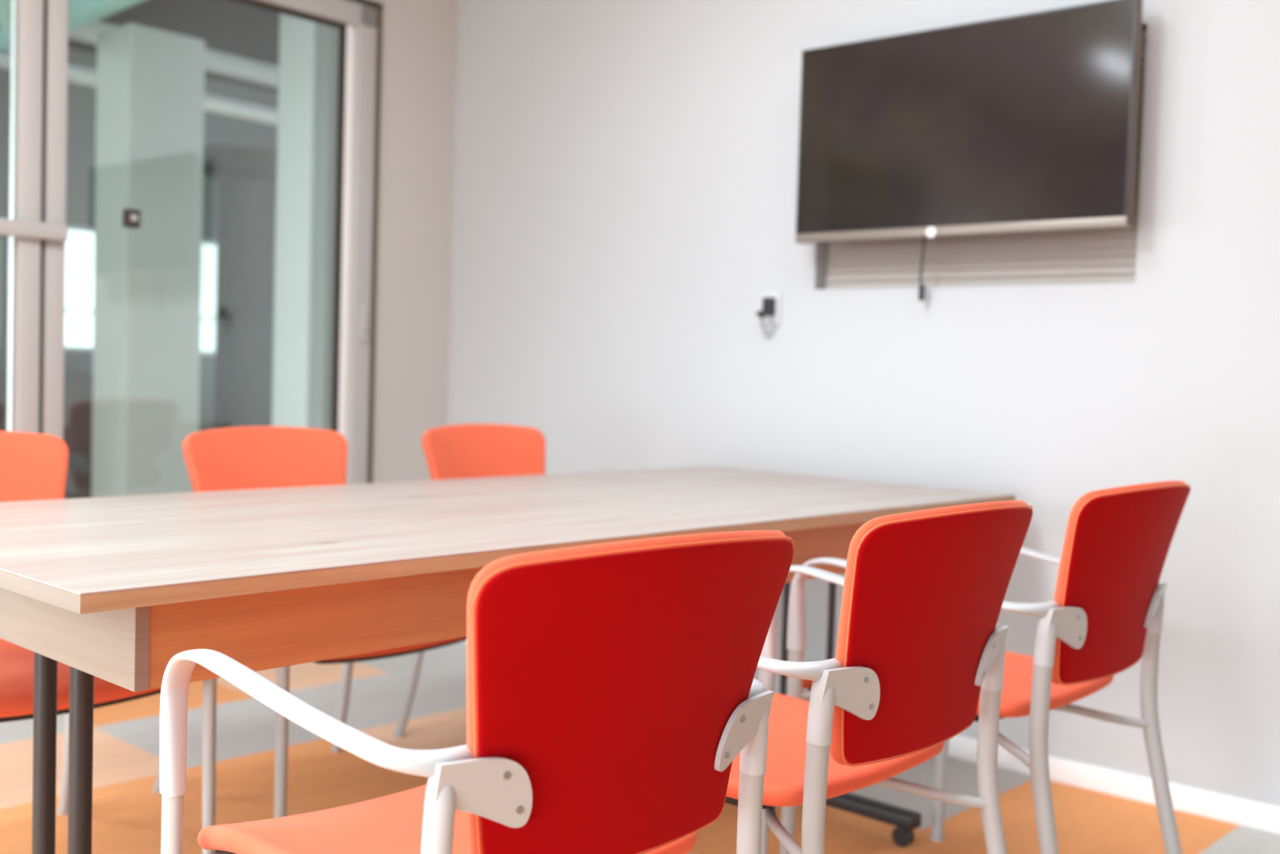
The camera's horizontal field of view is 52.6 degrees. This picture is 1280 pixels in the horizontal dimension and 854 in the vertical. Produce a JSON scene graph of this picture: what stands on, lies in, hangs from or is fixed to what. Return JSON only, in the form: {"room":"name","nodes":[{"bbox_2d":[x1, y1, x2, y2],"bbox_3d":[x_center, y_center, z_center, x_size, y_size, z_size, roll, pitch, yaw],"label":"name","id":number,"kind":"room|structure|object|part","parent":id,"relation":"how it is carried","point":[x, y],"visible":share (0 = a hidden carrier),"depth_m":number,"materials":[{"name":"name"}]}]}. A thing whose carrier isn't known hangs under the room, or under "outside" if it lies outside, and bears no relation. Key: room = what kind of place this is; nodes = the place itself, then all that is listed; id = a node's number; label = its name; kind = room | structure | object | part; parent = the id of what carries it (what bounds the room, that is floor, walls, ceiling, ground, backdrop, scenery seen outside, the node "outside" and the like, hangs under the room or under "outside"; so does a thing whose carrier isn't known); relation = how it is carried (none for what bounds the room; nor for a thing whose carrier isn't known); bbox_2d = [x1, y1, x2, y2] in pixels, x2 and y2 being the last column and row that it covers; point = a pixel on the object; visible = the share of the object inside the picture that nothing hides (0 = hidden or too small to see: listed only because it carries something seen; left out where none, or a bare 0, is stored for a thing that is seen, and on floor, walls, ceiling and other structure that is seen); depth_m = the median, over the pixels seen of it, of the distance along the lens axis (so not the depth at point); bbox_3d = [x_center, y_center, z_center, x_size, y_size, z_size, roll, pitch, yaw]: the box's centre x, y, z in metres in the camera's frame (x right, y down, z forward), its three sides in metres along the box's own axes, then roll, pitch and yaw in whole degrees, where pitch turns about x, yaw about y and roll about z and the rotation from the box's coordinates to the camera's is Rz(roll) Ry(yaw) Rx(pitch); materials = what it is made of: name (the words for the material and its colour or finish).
{"room":"meeting room","nodes":[
{"label":"meeting room","id":0,"kind":"room"},
{"bbox_2d":[0,0,11,45],"bbox_3d":[-3.074,-1.871,6.547,0.120,0.520,4.394,1,3,-22],"label":"duct","id":1,"kind":"object","parent":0,"point":[5,5],"visible":0.02,"depth_m":4.98,"materials":[{"name":"teal"}]},
{"bbox_2d":[0,0,145,50],"bbox_3d":[-2.981,-1.897,6.269,0.140,0.260,3.837,0,3,-42],"label":"duct","id":2,"kind":"object","parent":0,"point":[82,13],"visible":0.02,"depth_m":5.50,"materials":[{"name":"teal"}]},
{"bbox_2d":[67,21,278,88],"bbox_3d":[-2.189,-2.058,7.563,0.120,0.180,4.603,4,3,39],"label":"duct","id":3,"kind":"object","parent":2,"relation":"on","point":[216,62],"visible":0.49,"depth_m":7.32,"materials":[{"name":"grey metal"}]},
{"bbox_2d":[0,48,278,431],"bbox_3d":[-5.253,-1.133,8.102,0.151,3.300,11.400,4,3,41],"label":"wall","id":4,"kind":"structure","parent":0,"point":[220,130],"depth_m":9.39,"materials":[{"name":"grey paint"}]},
{"bbox_2d":[0,235,0,266],"bbox_3d":[-4.717,-0.992,8.699,0.060,0.900,0.800,4,3,41],"label":"window","id":5,"kind":"structure","parent":4,"relation":"in","point":[0,235],"depth_m":8.97,"materials":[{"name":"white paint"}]},
{"bbox_2d":[64,225,94,351],"bbox_3d":[-4.003,-1.005,9.529,0.060,0.900,1.110,4,3,41],"label":"window","id":6,"kind":"structure","parent":4,"relation":"in","point":[71,228],"depth_m":9.42,"materials":[{"name":"white paint"}]},
{"bbox_2d":[200,240,217,355],"bbox_3d":[-3.400,-1.016,10.230,0.060,0.900,0.560,4,3,41],"label":"window","id":7,"kind":"structure","parent":4,"relation":"in","point":[203,242],"depth_m":10.20,"materials":[{"name":"white paint"}]},
{"bbox_2d":[0,48,278,125],"bbox_3d":[-2.250,-1.749,7.093,0.090,0.130,4.403,4,3,39],"label":"duct","id":8,"kind":"object","parent":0,"point":[77,74],"visible":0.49,"depth_m":7.00,"materials":[{"name":"grey metal"}]},
{"bbox_2d":[0,0,279,93],"bbox_3d":[-3.173,-2.595,6.291,5.510,0.100,11.400,4,3,41],"label":"ceiling","id":9,"kind":"structure","parent":0,"point":[229,27],"depth_m":8.47,"materials":[{"name":"grey paint"}]},
{"bbox_2d":[91,22,204,497],"bbox_3d":[-2.169,-0.497,5.710,0.300,2.420,0.347,4,3,41],"label":"column","id":10,"kind":"structure","parent":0,"point":[150,82],"depth_m":5.58,"materials":[{"name":"white paint"}]},
{"bbox_2d":[203,146,277,429],"bbox_3d":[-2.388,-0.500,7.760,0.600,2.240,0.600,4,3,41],"label":"door","id":11,"kind":"structure","parent":0,"point":[246,176],"depth_m":7.62,"materials":[{"name":"grey paint"}]},
{"bbox_2d":[271,13,316,427],"bbox_3d":[-1.292,-0.849,5.436,0.250,3.200,0.386,4,3,41],"label":"wall pillar","id":12,"kind":"structure","parent":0,"point":[297,36],"depth_m":5.28,"materials":[{"name":"white paint"}]},
{"bbox_2d":[308,22,338,430],"bbox_3d":[-1.156,-0.840,5.325,0.099,3.200,0.378,4,3,41],"label":"wall","id":13,"kind":"structure","parent":0,"point":[326,37],"depth_m":5.18,"materials":[{"name":"grey paint"}]},
{"bbox_2d":[370,0,457,483],"bbox_3d":[-2.654,-0.564,2.712,0.141,2.780,6.200,4,3,41],"label":"wall","id":14,"kind":"structure","parent":0,"point":[418,60],"depth_m":4.72,"materials":[{"name":"paint"}]},
{"bbox_2d":[0,0,68,433],"bbox_3d":[-2.049,-0.312,3.317,0.096,2.262,1.142,4,3,41],"label":"door","id":15,"kind":"structure","parent":14,"relation":"in","point":[27,231],"depth_m":3.65,"materials":[{"name":"paint"}]},
{"bbox_3d":[-2.080,-0.312,3.300,0.070,2.262,1.075,4,3,41],"label":"frame","id":16,"kind":"part","parent":15,"relation":"part of","materials":[{"name":"paint"}]},
{"bbox_3d":[-2.008,-0.548,3.292,0.025,0.047,1.122,4,3,41],"label":"rail","id":17,"kind":"part","parent":15,"relation":"part of","materials":[{"name":"metal"}]},
{"bbox_2d":[41,0,377,484],"bbox_3d":[-1.346,-0.327,4.159,0.084,2.262,1.150,4,3,41],"label":"door","id":18,"kind":"structure","parent":14,"relation":"in","point":[356,23],"depth_m":4.49,"materials":[{"name":"paint"}]},
{"bbox_3d":[-0.966,-0.363,4.549,0.012,0.125,0.033,4,3,41],"label":"lock plate","id":19,"kind":"part","parent":18,"relation":"part of","materials":[{"name":"paint"}]},
{"bbox_2d":[347,0,382,10],"bbox_3d":[-2.087,-1.454,3.232,0.073,0.023,3.550,4,3,41],"label":"trim","id":20,"kind":"structure","parent":14,"relation":"attached to","point":[366,2],"depth_m":4.51,"materials":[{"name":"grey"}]},
{"bbox_2d":[367,3,382,483],"bbox_3d":[-0.974,-0.346,4.615,0.072,2.285,0.028,4,3,41],"label":"trim","id":21,"kind":"structure","parent":14,"relation":"attached to","point":[380,12],"depth_m":4.58,"materials":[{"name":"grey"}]},
{"bbox_2d":[0,641,1279,853],"bbox_3d":[-1.829,0.857,2.850,15.500,0.020,10.500,4,3,43],"label":"floor","id":22,"kind":"structure","parent":0,"point":[126,812],"depth_m":3.17,"materials":[{"name":"orange carpet"}]},
{"bbox_2d":[0,370,93,498],"bbox_3d":[-3.838,0.079,8.884,0.500,0.900,1.400,4,3,41],"label":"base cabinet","id":23,"kind":"object","parent":22,"relation":"on","point":[77,386],"visible":0.02,"depth_m":8.61,"materials":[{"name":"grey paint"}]},
{"bbox_2d":[0,431,217,853],"bbox_3d":[-1.222,0.450,2.496,0.621,0.860,0.586,4,3,43],"label":"chair","id":24,"kind":"object","parent":22,"relation":"on","point":[33,466],"visible":0.26,"depth_m":2.52,"materials":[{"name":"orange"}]},
{"bbox_3d":[-1.392,0.188,2.650,0.127,0.360,0.443,4,3,43],"label":"backrest","id":25,"kind":"part","parent":24,"relation":"part of","materials":[{"name":"orange plastic"}]},
{"bbox_3d":[-1.247,0.544,2.840,0.029,0.640,0.124,0,3,-34],"label":"leg","id":26,"kind":"part","parent":24,"relation":"part of","materials":[{"name":"grey metal"}]},
{"bbox_3d":[-1.163,0.449,2.442,0.460,0.072,0.475,4,3,43],"label":"seat","id":27,"kind":"part","parent":24,"relation":"part of","materials":[{"name":"orange fabric"}]},
{"bbox_3d":[-0.839,0.636,2.524,0.033,0.501,0.026,4,3,43],"label":"leg","id":28,"kind":"part","parent":24,"relation":"part of","materials":[{"name":"grey metal"}]},
{"bbox_2d":[152,426,466,817],"bbox_3d":[-0.738,0.443,3.022,0.621,0.860,0.586,4,3,43],"label":"chair","id":29,"kind":"object","parent":22,"relation":"on","point":[247,457],"visible":0.16,"depth_m":3.15,"materials":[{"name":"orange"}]},
{"bbox_3d":[-1.081,0.541,3.020,0.124,0.640,0.029,3,3,29],"label":"leg","id":30,"kind":"part","parent":29,"relation":"part of","materials":[{"name":"grey"}]},
{"bbox_3d":[-0.908,0.180,3.175,0.127,0.360,0.443,4,3,43],"label":"backrest","id":31,"kind":"part","parent":29,"relation":"part of","materials":[{"name":"orange plastic"}]},
{"bbox_3d":[-0.731,0.634,2.642,0.033,0.501,0.026,4,3,43],"label":"leg","id":32,"kind":"part","parent":29,"relation":"part of","materials":[{"name":"grey metal"}]},
{"bbox_3d":[-0.763,0.537,3.366,0.029,0.640,0.124,0,3,-34],"label":"leg","id":33,"kind":"part","parent":29,"relation":"part of","materials":[{"name":"grey metal"}]},
{"bbox_3d":[-0.678,0.441,2.968,0.460,0.072,0.475,4,3,43],"label":"seat","id":34,"kind":"part","parent":29,"relation":"part of","materials":[{"name":"orange plastic"}]},
{"bbox_2d":[393,423,545,737],"bbox_3d":[-0.267,0.435,3.534,0.621,0.860,0.586,4,3,43],"label":"chair","id":35,"kind":"object","parent":22,"relation":"on","point":[466,451],"visible":0.14,"depth_m":3.68,"materials":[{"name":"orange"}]},
{"bbox_3d":[-0.611,0.534,3.532,0.124,0.640,0.029,3,3,29],"label":"leg","id":36,"kind":"part","parent":35,"relation":"part of","materials":[{"name":"grey metal"}]},
{"bbox_3d":[-0.438,0.173,3.687,0.127,0.360,0.443,4,3,43],"label":"backrest","id":37,"kind":"part","parent":35,"relation":"part of","materials":[{"name":"orange plastic"}]},
{"bbox_2d":[159,529,793,853],"bbox_3d":[-0.173,0.522,1.543,0.586,0.860,0.621,-1,3,-43],"label":"chair","id":38,"kind":"object","parent":22,"relation":"on","point":[614,695],"visible":1,"depth_m":1.33,"materials":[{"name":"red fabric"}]},
{"bbox_3d":[-0.567,0.685,1.558,0.026,0.501,0.033,-1,3,-43],"label":"leg","id":39,"kind":"part","parent":38,"relation":"part of","materials":[{"name":"grey metal"}]},
{"bbox_3d":[-0.381,0.357,1.382,0.511,0.183,0.075,4,3,38],"label":"armrest","id":40,"kind":"part","parent":38,"relation":"part of","materials":[{"name":"grey"}]},
{"bbox_3d":[-0.228,0.513,1.601,0.475,0.072,0.460,-1,3,-43],"label":"seat","id":41,"kind":"part","parent":38,"relation":"part of","materials":[{"name":"orange fabric"}]},
{"bbox_3d":[0.001,0.285,1.356,0.443,0.360,0.127,-1,3,-43],"label":"backrest","id":42,"kind":"part","parent":38,"relation":"part of","materials":[{"name":"red plastic"}]},
{"bbox_3d":[0.164,0.643,1.529,0.124,0.640,0.029,3,3,34],"label":"leg","id":43,"kind":"part","parent":38,"relation":"part of","materials":[{"name":"grey metal"}]},
{"bbox_3d":[-0.001,0.354,1.739,0.075,0.183,0.511,0,3,-34],"label":"armrest","id":44,"kind":"part","parent":38,"relation":"part of","materials":[{"name":"grey plastic"}]},
{"bbox_2d":[0,466,1015,853],"bbox_3d":[-0.204,0.530,2.744,1.112,0.740,2.391,4,3,43],"label":"meeting table","id":45,"kind":"object","parent":22,"relation":"on","point":[109,588],"visible":0.68,"depth_m":1.99,"materials":[{"name":"laminate"}]},
{"bbox_3d":[-0.919,0.526,2.002,0.033,0.659,0.033,4,3,43],"label":"leg","id":46,"kind":"part","parent":45,"relation":"part of","materials":[{"name":"black metal"}]},
{"bbox_3d":[-0.880,0.259,1.866,0.688,0.114,0.020,4,3,43],"label":"panel","id":47,"kind":"part","parent":45,"relation":"part of","materials":[{"name":"laminate"}]},
{"bbox_3d":[-0.828,0.532,1.917,0.033,0.659,0.033,4,3,43],"label":"leg","id":48,"kind":"part","parent":45,"relation":"part of","materials":[{"name":"black metal"}]},
{"bbox_3d":[0.342,0.519,3.063,0.017,0.659,0.017,4,3,43],"label":"leg","id":49,"kind":"part","parent":45,"relation":"part of","materials":[{"name":"black metal"}]},
{"bbox_3d":[0.436,0.526,2.976,0.017,0.659,0.017,4,3,43],"label":"leg","id":50,"kind":"part","parent":45,"relation":"part of","materials":[{"name":"black metal"}]},
{"bbox_2d":[724,500,1032,853],"bbox_3d":[0.235,0.516,1.981,0.621,0.860,0.586,4,3,44],"label":"chair","id":51,"kind":"object","parent":22,"relation":"on","point":[920,636],"visible":0.71,"depth_m":1.76,"materials":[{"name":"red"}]},
{"bbox_3d":[0.225,0.675,2.377,0.033,0.501,0.026,4,3,44],"label":"leg","id":52,"kind":"part","parent":51,"relation":"part of","materials":[{"name":"grey metal"}]},
{"bbox_3d":[0.035,0.352,1.809,0.511,0.183,0.075,3,3,35],"label":"armrest","id":53,"kind":"part","parent":51,"relation":"part of","materials":[{"name":"grey plastic"}]},
{"bbox_3d":[0.247,0.640,1.646,0.029,0.640,0.124,0,3,-33],"label":"leg","id":54,"kind":"part","parent":51,"relation":"part of","materials":[{"name":"grey metal"}]},
{"bbox_3d":[0.177,0.507,2.036,0.460,0.072,0.475,4,3,44],"label":"seat","id":55,"kind":"part","parent":51,"relation":"part of","materials":[{"name":"orange fabric"}]},
{"bbox_3d":[0.396,0.347,2.186,0.075,0.183,0.511,0,3,-38],"label":"armrest","id":56,"kind":"part","parent":51,"relation":"part of","materials":[{"name":"grey metal"}]},
{"bbox_3d":[0.418,0.279,1.803,0.127,0.360,0.443,4,3,44],"label":"backrest","id":57,"kind":"part","parent":51,"relation":"part of","materials":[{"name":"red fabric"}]},
{"bbox_3d":[0.572,0.636,1.985,0.124,0.640,0.029,3,3,31],"label":"leg","id":58,"kind":"part","parent":51,"relation":"part of","materials":[{"name":"grey metal"}]},
{"bbox_2d":[780,480,1191,853],"bbox_3d":[0.682,0.509,2.485,0.621,0.860,0.586,4,3,44],"label":"chair","id":59,"kind":"object","parent":22,"relation":"on","point":[1104,615],"visible":0.71,"depth_m":2.27,"materials":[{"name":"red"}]},
{"bbox_3d":[0.289,0.672,2.481,0.033,0.501,0.026,4,3,44],"label":"leg","id":60,"kind":"part","parent":59,"relation":"part of","materials":[{"name":"grey metal"}]},
{"bbox_3d":[0.482,0.344,2.313,0.511,0.183,0.075,3,3,35],"label":"armrest","id":61,"kind":"part","parent":59,"relation":"part of","materials":[{"name":"grey metal"}]},
{"bbox_3d":[0.673,0.667,2.880,0.033,0.501,0.026,4,3,44],"label":"leg","id":62,"kind":"part","parent":59,"relation":"part of","materials":[{"name":"grey metal"}]},
{"bbox_3d":[0.625,0.499,2.540,0.460,0.072,0.475,4,3,44],"label":"seat","id":63,"kind":"part","parent":59,"relation":"part of","materials":[{"name":"orange fabric"}]},
{"bbox_3d":[0.693,0.633,2.149,0.029,0.640,0.124,0,3,-33],"label":"leg","id":64,"kind":"part","parent":59,"relation":"part of","materials":[{"name":"grey metal"}]},
{"bbox_3d":[0.844,0.339,2.689,0.075,0.183,0.511,0,3,-37],"label":"armrest","id":65,"kind":"part","parent":59,"relation":"part of","materials":[{"name":"grey"}]},
{"bbox_3d":[0.865,0.272,2.306,0.127,0.360,0.443,4,3,44],"label":"backrest","id":66,"kind":"part","parent":59,"relation":"part of","materials":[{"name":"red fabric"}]},
{"bbox_3d":[1.020,0.628,2.488,0.124,0.640,0.029,3,3,31],"label":"leg","id":67,"kind":"part","parent":59,"relation":"part of","materials":[{"name":"grey metal"}]},
{"bbox_2d":[446,0,1279,806],"bbox_3d":[1.704,-0.440,2.924,6.200,2.780,0.201,4,3,41],"label":"wall","id":68,"kind":"structure","parent":0,"point":[624,188],"depth_m":3.69,"materials":[{"name":"grey paint"}]},
{"bbox_2d":[759,291,782,324],"bbox_3d":[0.393,-0.359,3.914,0.076,0.097,0.011,4,3,40],"label":"wall socket","id":69,"kind":"object","parent":68,"relation":"attached to","point":[778,295],"visible":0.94,"depth_m":3.90,"materials":[{"name":"white plastic"}]},
{"bbox_2d":[755,297,775,336],"bbox_3d":[0.375,-0.332,3.902,0.059,0.115,0.034,4,3,41],"label":"power adapter","id":70,"kind":"object","parent":69,"relation":"attached to","point":[768,303],"visible":1,"depth_m":3.88,"materials":[{"name":"grey plastic"}]},
{"bbox_3d":[0.380,-0.309,3.903,0.051,0.057,0.011,4,3,41],"label":"cord","id":71,"kind":"part","parent":70,"relation":"part of","materials":[{"name":"grey plastic"}]},
{"bbox_2d":[462,640,1279,834],"bbox_3d":[1.593,0.918,2.901,6.200,0.062,0.016,4,3,41],"label":"baseboard","id":72,"kind":"structure","parent":68,"relation":"attached to","point":[1202,802],"depth_m":3.21,"materials":[{"name":"white paint"}]},
{"bbox_2d":[795,0,1142,244],"bbox_3d":[0.861,-0.777,3.459,0.952,0.551,0.158,4,3,41],"label":"television","id":73,"kind":"object","parent":68,"relation":"attached to","point":[1025,123],"visible":1,"depth_m":3.36,"materials":[{"name":"brown"}]},
{"bbox_2d":[918,238,924,300],"bbox_3d":[0.773,-0.441,3.542,0.018,0.189,0.021,4,3,40],"label":"hanging cable","id":74,"kind":"object","parent":73,"relation":"hanging from","point":[922,286],"visible":0.9,"depth_m":3.54,"materials":[{"name":"grey plastic"}]},
{"bbox_3d":[0.771,-0.457,3.540,0.011,0.156,0.021,2,2,4],"label":"cord","id":75,"kind":"part","parent":74,"relation":"part of","materials":[{"name":"grey plastic"}]}
]}

